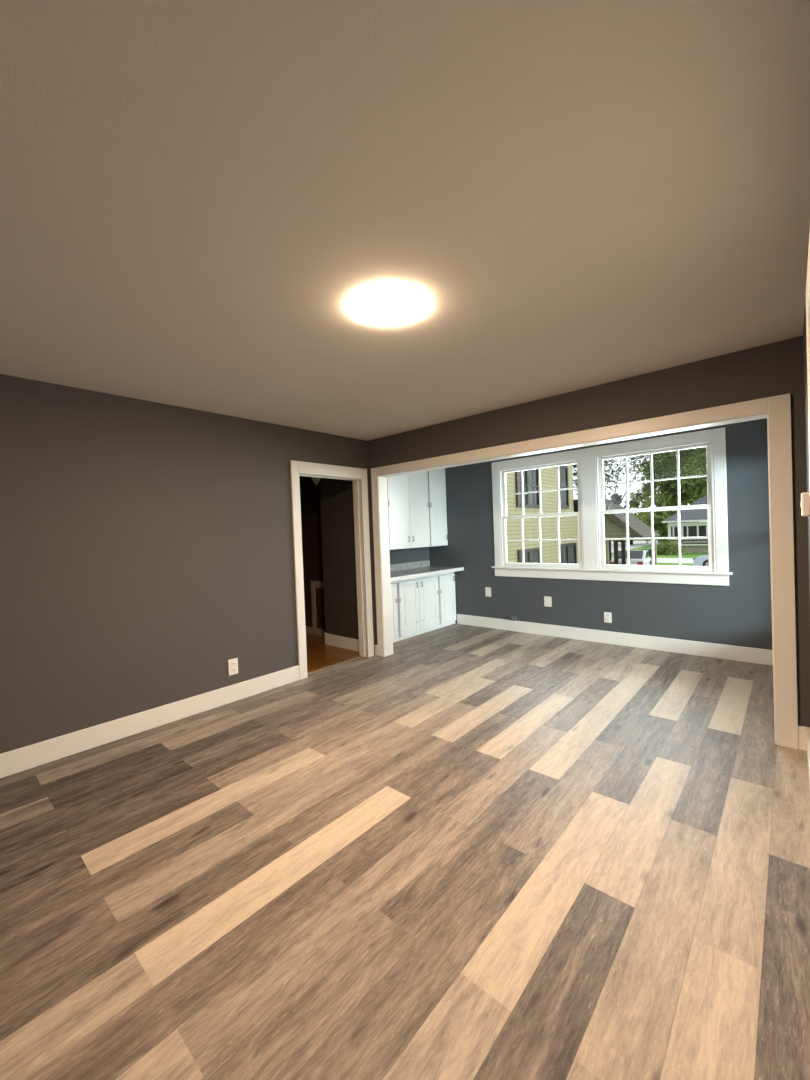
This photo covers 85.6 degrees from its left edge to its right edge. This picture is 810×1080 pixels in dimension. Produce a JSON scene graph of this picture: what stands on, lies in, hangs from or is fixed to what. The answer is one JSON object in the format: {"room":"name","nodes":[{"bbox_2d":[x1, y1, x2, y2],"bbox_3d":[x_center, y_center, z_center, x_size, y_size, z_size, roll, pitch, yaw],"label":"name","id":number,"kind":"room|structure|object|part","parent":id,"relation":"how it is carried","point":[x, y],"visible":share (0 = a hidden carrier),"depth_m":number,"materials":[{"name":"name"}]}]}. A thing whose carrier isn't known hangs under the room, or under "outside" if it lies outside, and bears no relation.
{"room":"empty living room","nodes":[
{"label":"empty living room","id":0,"kind":"room"},
{"bbox_2d":[0,374,374,753],"bbox_3d":[-1.915,0.178,3.345,0.120,2.440,4.500,-1,1,42],"label":"wall","id":1,"kind":"structure","parent":0,"point":[147,548],"depth_m":3.19,"materials":[{"name":"grey paint"}]},
{"bbox_2d":[0,665,299,777],"bbox_3d":[-2.166,1.343,2.929,0.015,0.143,3.458,-1,1,42],"label":"baseboard","id":2,"kind":"structure","parent":1,"relation":"attached to","point":[37,754],"depth_m":3.15,"materials":[{"name":"white paint"}]},
{"bbox_2d":[228,658,237,675],"bbox_3d":[-1.464,1.081,3.732,0.010,0.136,0.086,-1,1,42],"label":"wall outlet","id":3,"kind":"object","parent":1,"relation":"attached to","point":[232,663],"visible":1,"depth_m":3.73,"materials":[{"name":"white plastic"}]},
{"bbox_2d":[290,460,373,679],"bbox_3d":[-0.775,0.276,4.622,0.150,2.115,0.999,-1,1,42],"label":"trim","id":4,"kind":"structure","parent":1,"relation":"attached to","point":[358,476],"depth_m":4.83,"materials":[{"name":"white paint"}]},
{"bbox_2d":[307,655,362,674],"bbox_3d":[-0.757,1.332,4.657,0.055,0.010,0.819,-1,1,42],"label":"trim","id":5,"kind":"structure","parent":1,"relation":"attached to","point":[360,656],"depth_m":4.64,"materials":[{"name":"brown wood"}]},
{"bbox_2d":[299,476,324,629],"bbox_3d":[-1.700,0.117,6.485,2.440,2.440,0.250,-1,1,42],"label":"wall","id":6,"kind":"structure","parent":0,"point":[309,491],"depth_m":6.17,"materials":[{"name":"brown paint"}]},
{"bbox_2d":[305,581,324,635],"bbox_3d":[-1.212,0.303,6.082,0.900,2.054,0.020,-1,1,42],"label":"trim","id":7,"kind":"structure","parent":6,"relation":"attached to","point":[314,584],"depth_m":6.17,"materials":[{"name":"white paint"}]},
{"bbox_2d":[0,623,809,1079],"bbox_3d":[-1.032,1.372,3.875,6.858,0.030,6.373,-1,1,42],"label":"floor","id":8,"kind":"structure","parent":0,"point":[461,852],"depth_m":1.74,"materials":[{"name":"plastic"}]},
{"bbox_2d":[391,572,455,642],"bbox_3d":[0.017,0.881,6.012,0.509,0.800,1.748,-1,1,42],"label":"base cabinet","id":9,"kind":"object","parent":8,"relation":"on","point":[420,605],"visible":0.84,"depth_m":5.91,"materials":[{"name":"white paint"}]},
{"bbox_3d":[-0.240,0.899,5.399,0.034,0.692,0.409,-1,1,42],"label":"door","id":10,"kind":"part","parent":9,"relation":"part of","materials":[{"name":"white paint"}]},
{"bbox_3d":[0.053,0.883,5.730,0.034,0.692,0.384,-1,1,42],"label":"door","id":11,"kind":"part","parent":9,"relation":"part of","materials":[{"name":"white paint"}]},
{"bbox_2d":[390,560,463,581],"bbox_3d":[0.045,0.412,5.964,0.634,0.142,1.748,-1,1,42],"label":"countertop","id":12,"kind":"structure","parent":9,"relation":"on","point":[403,571],"depth_m":6.16,"materials":[{"name":"grey laminate"}]},
{"bbox_3d":[0.324,0.868,6.037,0.034,0.692,0.424,-1,1,42],"label":"door","id":13,"kind":"part","parent":9,"relation":"part of","materials":[{"name":"white paint"}]},
{"bbox_3d":[0.616,0.851,6.367,0.034,0.692,0.372,-1,1,42],"label":"door","id":14,"kind":"part","parent":9,"relation":"part of","materials":[{"name":"white paint"}]},
{"bbox_2d":[0,0,809,440],"bbox_3d":[-0.588,-1.121,2.027,3.898,0.100,4.620,-1,1,42],"label":"ceiling","id":15,"kind":"structure","parent":0,"point":[197,197],"depth_m":1.37,"materials":[{"name":"paint"}]},
{"bbox_2d":[349,285,427,325],"bbox_3d":[-0.075,-1.079,2.040,0.364,0.022,0.364,-1,1,42],"label":"recessed light","id":16,"kind":"object","parent":15,"relation":"in","point":[383,305],"visible":1,"depth_m":2.00,"materials":[{"name":"white plastic"}]},
{"bbox_2d":[390,547,429,564],"bbox_3d":[-0.205,0.065,6.244,0.100,2.440,1.873,-1,1,42],"label":"wall","id":17,"kind":"structure","parent":0,"point":[398,556],"depth_m":6.47,"materials":[{"name":"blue paint"}]},
{"bbox_2d":[390,560,429,570],"bbox_3d":[-0.193,0.394,6.159,0.020,0.094,1.728,-1,1,42],"label":"backsplash","id":18,"kind":"structure","parent":17,"relation":"attached to","point":[394,567],"depth_m":6.44,"materials":[{"name":"grey stone"}]},
{"bbox_2d":[387,468,447,549],"bbox_3d":[-0.079,-0.519,6.027,0.392,1.275,1.748,-1,1,42],"label":"upper cabinet","id":19,"kind":"object","parent":17,"relation":"attached to","point":[417,510],"visible":0.55,"depth_m":6.05,"materials":[{"name":"white paint"}]},
{"bbox_3d":[-0.086,-0.483,5.772,0.018,1.198,0.409,-1,1,42],"label":"door","id":20,"kind":"part","parent":19,"relation":"part of","materials":[{"name":"white paint"}]},
{"bbox_3d":[0.192,-0.498,6.087,0.018,1.198,0.426,-1,1,42],"label":"door","id":21,"kind":"part","parent":19,"relation":"part of","materials":[{"name":"white paint"}]},
{"bbox_3d":[0.483,-0.515,6.417,0.018,1.198,0.398,-1,1,42],"label":"door","id":22,"kind":"part","parent":19,"relation":"part of","materials":[{"name":"white paint"}]},
{"bbox_2d":[531,469,534,504],"bbox_3d":[5.030,-2.105,17.167,0.008,1.460,0.211,-1,1,42],"label":"shutter","id":23,"kind":"object","parent":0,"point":[533,470],"depth_m":17.15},
{"bbox_2d":[534,551,536,562],"bbox_3d":[5.147,1.110,17.217,0.008,1.365,0.213,-1,1,42],"label":"shutter","id":24,"kind":"object","parent":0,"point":[535,552],"depth_m":17.20,"materials":[{"name":"grey"}]},
{"bbox_2d":[562,468,564,505],"bbox_3d":[7.024,-2.357,19.426,0.008,1.680,0.224,-1,1,42],"label":"shutter","id":25,"kind":"object","parent":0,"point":[563,473],"depth_m":19.42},
{"bbox_2d":[563,546,564,563],"bbox_3d":[7.036,0.981,19.353,0.008,1.410,0.207,-1,1,42],"label":"shutter","id":26,"kind":"object","parent":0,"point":[563,546],"depth_m":19.32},
{"bbox_2d":[319,336,809,726],"bbox_3d":[0.690,0.067,4.118,4.558,2.440,0.126,-1,1,42],"label":"wall","id":27,"kind":"structure","parent":0,"point":[776,368],"depth_m":3.27,"materials":[{"name":"grey paint"}]},
{"bbox_2d":[324,633,358,651],"bbox_3d":[-0.642,1.249,5.445,0.794,0.142,0.290,-1,1,42],"label":"baseboard","id":28,"kind":"structure","parent":27,"relation":"attached to","point":[330,639],"depth_m":5.37,"materials":[{"name":"white paint"}]},
{"bbox_2d":[371,393,798,749],"bbox_3d":[1.033,0.221,3.825,3.542,2.117,0.158,-1,1,42],"label":"trim","id":29,"kind":"structure","parent":27,"relation":"attached to","point":[777,409],"depth_m":2.71,"materials":[{"name":"white paint"}]},
{"bbox_2d":[375,645,809,750],"bbox_3d":[1.027,1.210,3.791,3.658,0.143,0.015,-1,1,42],"label":"baseboard","id":30,"kind":"structure","parent":27,"relation":"attached to","point":[802,731],"depth_m":2.60,"materials":[{"name":"white paint"}]},
{"bbox_2d":[571,545,572,563],"bbox_3d":[7.659,0.946,20.057,0.008,1.410,0.207,-1,1,42],"label":"shutter","id":31,"kind":"object","parent":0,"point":[571,545],"depth_m":20.02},
{"bbox_2d":[429,418,771,649],"bbox_3d":[2.025,-0.005,5.439,4.308,2.440,0.120,-1,1,42],"label":"wall","id":32,"kind":"structure","parent":0,"point":[739,613],"depth_m":4.83,"materials":[{"name":"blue paint"}]},
{"bbox_2d":[485,587,490,596],"bbox_3d":[1.167,0.729,6.148,0.092,0.130,0.010,-1,1,42],"label":"wall plate","id":33,"kind":"object","parent":32,"relation":"attached to","point":[487,589],"visible":1,"depth_m":6.14,"materials":[{"name":"white plastic"}]},
{"bbox_2d":[502,461,581,567],"bbox_3d":[1.742,-0.302,5.647,1.064,1.304,0.074,-1,1,42],"label":"window","id":34,"kind":"structure","parent":32,"relation":"in","point":[504,517],"depth_m":5.63,"materials":[{"name":"white paint"}]},
{"bbox_3d":[1.743,-0.624,5.656,1.064,0.661,0.034,-1,1,42],"label":"sash","id":35,"kind":"part","parent":34,"relation":"part of","materials":[{"name":"white paint"}]},
{"bbox_3d":[1.741,0.009,5.637,1.064,0.683,0.034,-1,1,42],"label":"sash","id":36,"kind":"part","parent":34,"relation":"part of","materials":[{"name":"white paint"}]},
{"bbox_2d":[544,596,551,606],"bbox_3d":[1.819,0.784,5.574,0.098,0.130,0.010,-1,1,42],"label":"wall plate","id":37,"kind":"object","parent":32,"relation":"attached to","point":[547,600],"visible":1,"depth_m":5.57,"materials":[{"name":"white plastic"}]},
{"bbox_2d":[604,612,611,622],"bbox_3d":[2.362,0.903,5.100,0.084,0.122,0.011,-1,1,42],"label":"wall outlet","id":38,"kind":"object","parent":32,"relation":"attached to","point":[607,615],"visible":1,"depth_m":5.10,"materials":[{"name":"white plastic"}]},
{"bbox_2d":[492,427,728,571],"bbox_3d":[2.239,-0.376,5.228,2.611,1.429,0.136,-1,1,42],"label":"trim","id":39,"kind":"structure","parent":32,"relation":"attached to","point":[588,458],"depth_m":5.13,"materials":[{"name":"white paint"}]},
{"bbox_2d":[495,568,728,585],"bbox_3d":[2.223,0.420,5.190,2.611,0.111,0.022,-1,1,42],"label":"trim","id":40,"kind":"structure","parent":32,"relation":"attached to","point":[697,579],"depth_m":4.97,"materials":[{"name":"white paint"}]},
{"bbox_2d":[492,566,732,574],"bbox_3d":[2.251,0.351,5.224,2.671,0.024,0.180,-1,1,42],"label":"window sill","id":41,"kind":"structure","parent":32,"relation":"attached to","point":[504,567],"depth_m":4.94,"materials":[{"name":"white paint"}]},
{"bbox_2d":[457,614,772,665],"bbox_3d":[2.207,1.140,5.246,3.818,0.146,0.015,-1,1,42],"label":"baseboard","id":42,"kind":"structure","parent":32,"relation":"attached to","point":[721,651],"depth_m":4.93,"materials":[{"name":"white paint"}]},
{"bbox_2d":[510,616,516,620],"bbox_3d":[1.456,1.054,5.887,0.090,0.058,0.042,-1,1,42],"label":"cable box","id":43,"kind":"object","parent":42,"relation":"on","point":[514,618],"visible":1,"depth_m":5.87,"materials":[{"name":"grey plastic"}]},
{"bbox_2d":[599,443,713,571],"bbox_3d":[2.707,-0.324,4.792,1.094,1.304,0.074,-1,1,42],"label":"window","id":44,"kind":"structure","parent":32,"relation":"in","point":[710,568],"depth_m":4.76,"materials":[{"name":"white paint"}]},
{"bbox_3d":[2.708,-0.646,4.802,1.094,0.661,0.034,-1,1,42],"label":"sash","id":45,"kind":"part","parent":44,"relation":"part of","materials":[{"name":"white paint"}]},
{"bbox_3d":[2.705,-0.013,4.782,1.094,0.683,0.034,-1,1,42],"label":"sash","id":46,"kind":"part","parent":44,"relation":"part of","materials":[{"name":"white paint"}]},
{"bbox_2d":[803,221,809,638],"bbox_3d":[0.913,0.114,0.841,0.120,2.440,4.500,-1,1,42],"label":"wall","id":47,"kind":"structure","parent":0,"point":[804,324],"depth_m":2.29,"materials":[{"name":"grey paint"}]},
{"bbox_2d":[800,492,809,516],"bbox_3d":[1.655,-0.146,1.804,0.038,0.112,0.105,-1,1,42],"label":"wall switch","id":48,"kind":"object","parent":47,"relation":"attached to","point":[805,496],"visible":1,"depth_m":1.78,"materials":[{"name":"white plastic"}]},
{"bbox_2d":[806,229,809,470],"bbox_3d":[1.004,0.278,1.003,0.075,2.100,1.050,-1,1,42],"label":"door","id":49,"kind":"structure","parent":47,"relation":"in","point":[808,263],"depth_m":1.33,"materials":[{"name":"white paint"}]},
{"bbox_2d":[806,728,809,789],"bbox_3d":[0.898,1.263,0.901,0.022,0.143,4.485,-1,1,42],"label":"baseboard","id":50,"kind":"structure","parent":47,"relation":"attached to","point":[808,729],"depth_m":2.36,"materials":[{"name":"white paint"}]},
{"bbox_3d":[-2.347,-1.111,5.379,3.180,0.100,2.670,-1,1,42],"label":"ceiling","id":51,"kind":"structure","parent":0,"visible":0},
{"bbox_2d":[311,477,320,484],"bbox_3d":[-1.119,-0.899,5.486,0.124,0.420,0.124,-1,1,42],"label":"hall ceiling light","id":52,"kind":"object","parent":51,"relation":"attached to","point":[315,480],"visible":0.3,"depth_m":5.46,"materials":[{"name":"white paint"}]},
{"label":"outside","id":53,"kind":"structure","parent":0,"visible":0},
{"bbox_3d":[12.631,2.048,27.177,110.000,0.020,12.300,-1,1,42],"label":"driveway","id":54,"kind":"object","parent":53,"visible":0},
{"bbox_2d":[611,550,651,564],"bbox_3d":[13.826,1.298,26.657,1.816,1.405,4.360,-1,1,35],"label":"parked car","id":55,"kind":"object","parent":54,"relation":"on","point":[636,557],"visible":0.41,"depth_m":25.31,"materials":[{"name":"white paint"}]},
{"bbox_2d":[604,499,659,564],"bbox_3d":[11.565,-0.021,22.753,2.300,4.380,3.580,-1,1,42],"label":"porch","id":56,"kind":"object","parent":54,"relation":"on","point":[614,523],"visible":0.44,"depth_m":21.97,"materials":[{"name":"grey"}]},
{"bbox_3d":[10.289,1.125,22.323,0.200,2.200,0.200,-1,1,42],"label":"post","id":57,"kind":"part","parent":56,"relation":"part of","materials":[{"name":"beige wood"}]},
{"bbox_2d":[608,494,621,509],"bbox_3d":[10.236,-1.815,21.381,0.799,0.892,0.568,-1,1,42],"label":"dish antenna","id":58,"kind":"object","parent":56,"relation":"on","point":[615,498],"visible":0.98,"depth_m":21.32,"materials":[{"name":"white paint"}]},
{"bbox_3d":[10.710,1.116,21.924,0.640,2.200,0.160,-1,1,42],"label":"screen frame","id":59,"kind":"part","parent":56,"relation":"part of","materials":[{"name":"wood"}]},
{"bbox_3d":[13.328,0.995,23.329,0.140,2.200,0.140,-1,1,42],"label":"post","id":60,"kind":"part","parent":56,"relation":"part of","materials":[{"name":"beige wood"}]},
{"bbox_2d":[572,447,706,564],"bbox_3d":[12.067,-2.681,24.584,8.710,9.605,5.620,-2,1,-9],"label":"tree","id":61,"kind":"object","parent":54,"relation":"on","point":[670,463],"visible":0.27,"depth_m":24.29,"materials":[{"name":"green plant"}]},
{"bbox_3d":[11.968,-4.870,24.555,8.714,5.224,5.594,-2,1,-9],"label":"crown","id":62,"kind":"part","parent":61,"relation":"part of","materials":[{"name":"green plant"}]},
{"bbox_2d":[693,555,708,565],"bbox_3d":[19.904,1.080,26.108,4.360,1.405,1.816,-1,1,42],"label":"parked car","id":63,"kind":"object","parent":54,"relation":"on","point":[702,560],"visible":0.16,"depth_m":26.64,"materials":[{"name":"blue paint"}]},
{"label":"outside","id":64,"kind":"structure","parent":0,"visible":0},
{"bbox_2d":[612,540,707,565],"bbox_3d":[32.724,0.900,57.442,140.000,0.200,117.700,-1,1,42],"label":"lawn","id":65,"kind":"structure","parent":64,"point":[689,555],"depth_m":38.97,"materials":[{"name":"green plant"}]},
{"bbox_2d":[506,464,578,563],"bbox_3d":[2.236,-2.940,20.091,9.000,11.000,17.100,-1,1,42],"label":"house","id":66,"kind":"structure","parent":65,"relation":"on","point":[568,525],"depth_m":17.85,"materials":[{"name":"yellow lap siding"},{"name":"dark shutter paint"},{"name":"white trim paint"}]},
{"bbox_3d":[4.700,-2.086,16.805,0.007,1.460,1.700,-1,1,42],"label":"pane","id":67,"kind":"part","parent":66,"relation":"part of","materials":[{"name":"grey glass"}]},
{"bbox_3d":[4.814,1.129,16.852,0.007,1.365,1.720,-1,1,42],"label":"pane","id":68,"kind":"part","parent":66,"relation":"part of","materials":[{"name":"grey glass"}]},
{"bbox_3d":[7.012,-2.357,19.423,0.007,1.680,0.800,-1,1,42],"label":"pane","id":69,"kind":"part","parent":66,"relation":"part of","materials":[{"name":"grey glass"}]},
{"bbox_3d":[7.335,0.964,19.703,0.007,1.410,1.660,-1,1,42],"label":"pane","id":70,"kind":"part","parent":66,"relation":"part of","materials":[{"name":"glass"}]},
{"bbox_2d":[625,500,650,544],"bbox_3d":[32.664,-2.567,67.034,12.996,8.334,11.533,-1,1,42],"label":"leafy tree","id":71,"kind":"object","parent":65,"relation":"on","point":[647,540],"visible":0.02,"depth_m":63.49,"materials":[{"name":"green plant"}]},
{"bbox_2d":[624,447,706,545],"bbox_3d":[37.261,-8.828,59.244,13.630,19.684,11.443,-2,1,13],"label":"leafy tree","id":72,"kind":"object","parent":65,"relation":"on","point":[689,493],"visible":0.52,"depth_m":57.33,"materials":[{"name":"green plant"}]},
{"bbox_2d":[650,539,687,554],"bbox_3d":[24.571,0.721,40.788,3.224,1.577,1.804,-1,1,42],"label":"shrub","id":73,"kind":"object","parent":65,"relation":"on","point":[668,548],"visible":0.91,"depth_m":40.55,"materials":[{"name":"green plant"}]},
{"bbox_2d":[662,495,707,552],"bbox_3d":[33.608,-2.897,43.112,12.350,7.800,11.700,-1,1,42],"label":"bungalow","id":74,"kind":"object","parent":65,"relation":"on","point":[691,526],"visible":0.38,"depth_m":42.11,"materials":[{"name":"white paint"}]},
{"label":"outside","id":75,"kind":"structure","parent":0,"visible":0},
{"bbox_2d":[611,541,659,552],"bbox_3d":[9.990,1.430,70.225,49.000,0.015,48.700,-1,1,42],"label":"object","id":76,"kind":"structure","parent":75,"point":[636,544],"depth_m":62.56,"materials":[{"name":"concrete"}]},
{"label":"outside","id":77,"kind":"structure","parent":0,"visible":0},
{"bbox_2d":[612,557,693,563],"bbox_3d":[19.913,1.637,35.412,110.000,0.020,5.300,-1,1,42],"label":"street","id":78,"kind":"structure","parent":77,"point":[659,560],"depth_m":33.98,"materials":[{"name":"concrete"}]},
{"bbox_2d":[643,549,651,559],"bbox_3d":[18.490,1.212,33.242,0.680,1.010,0.700,-1,1,42],"label":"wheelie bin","id":79,"kind":"object","parent":78,"relation":"on","point":[649,550],"visible":0.14,"depth_m":32.90,"materials":[{"name":"plastic"}]}
]}

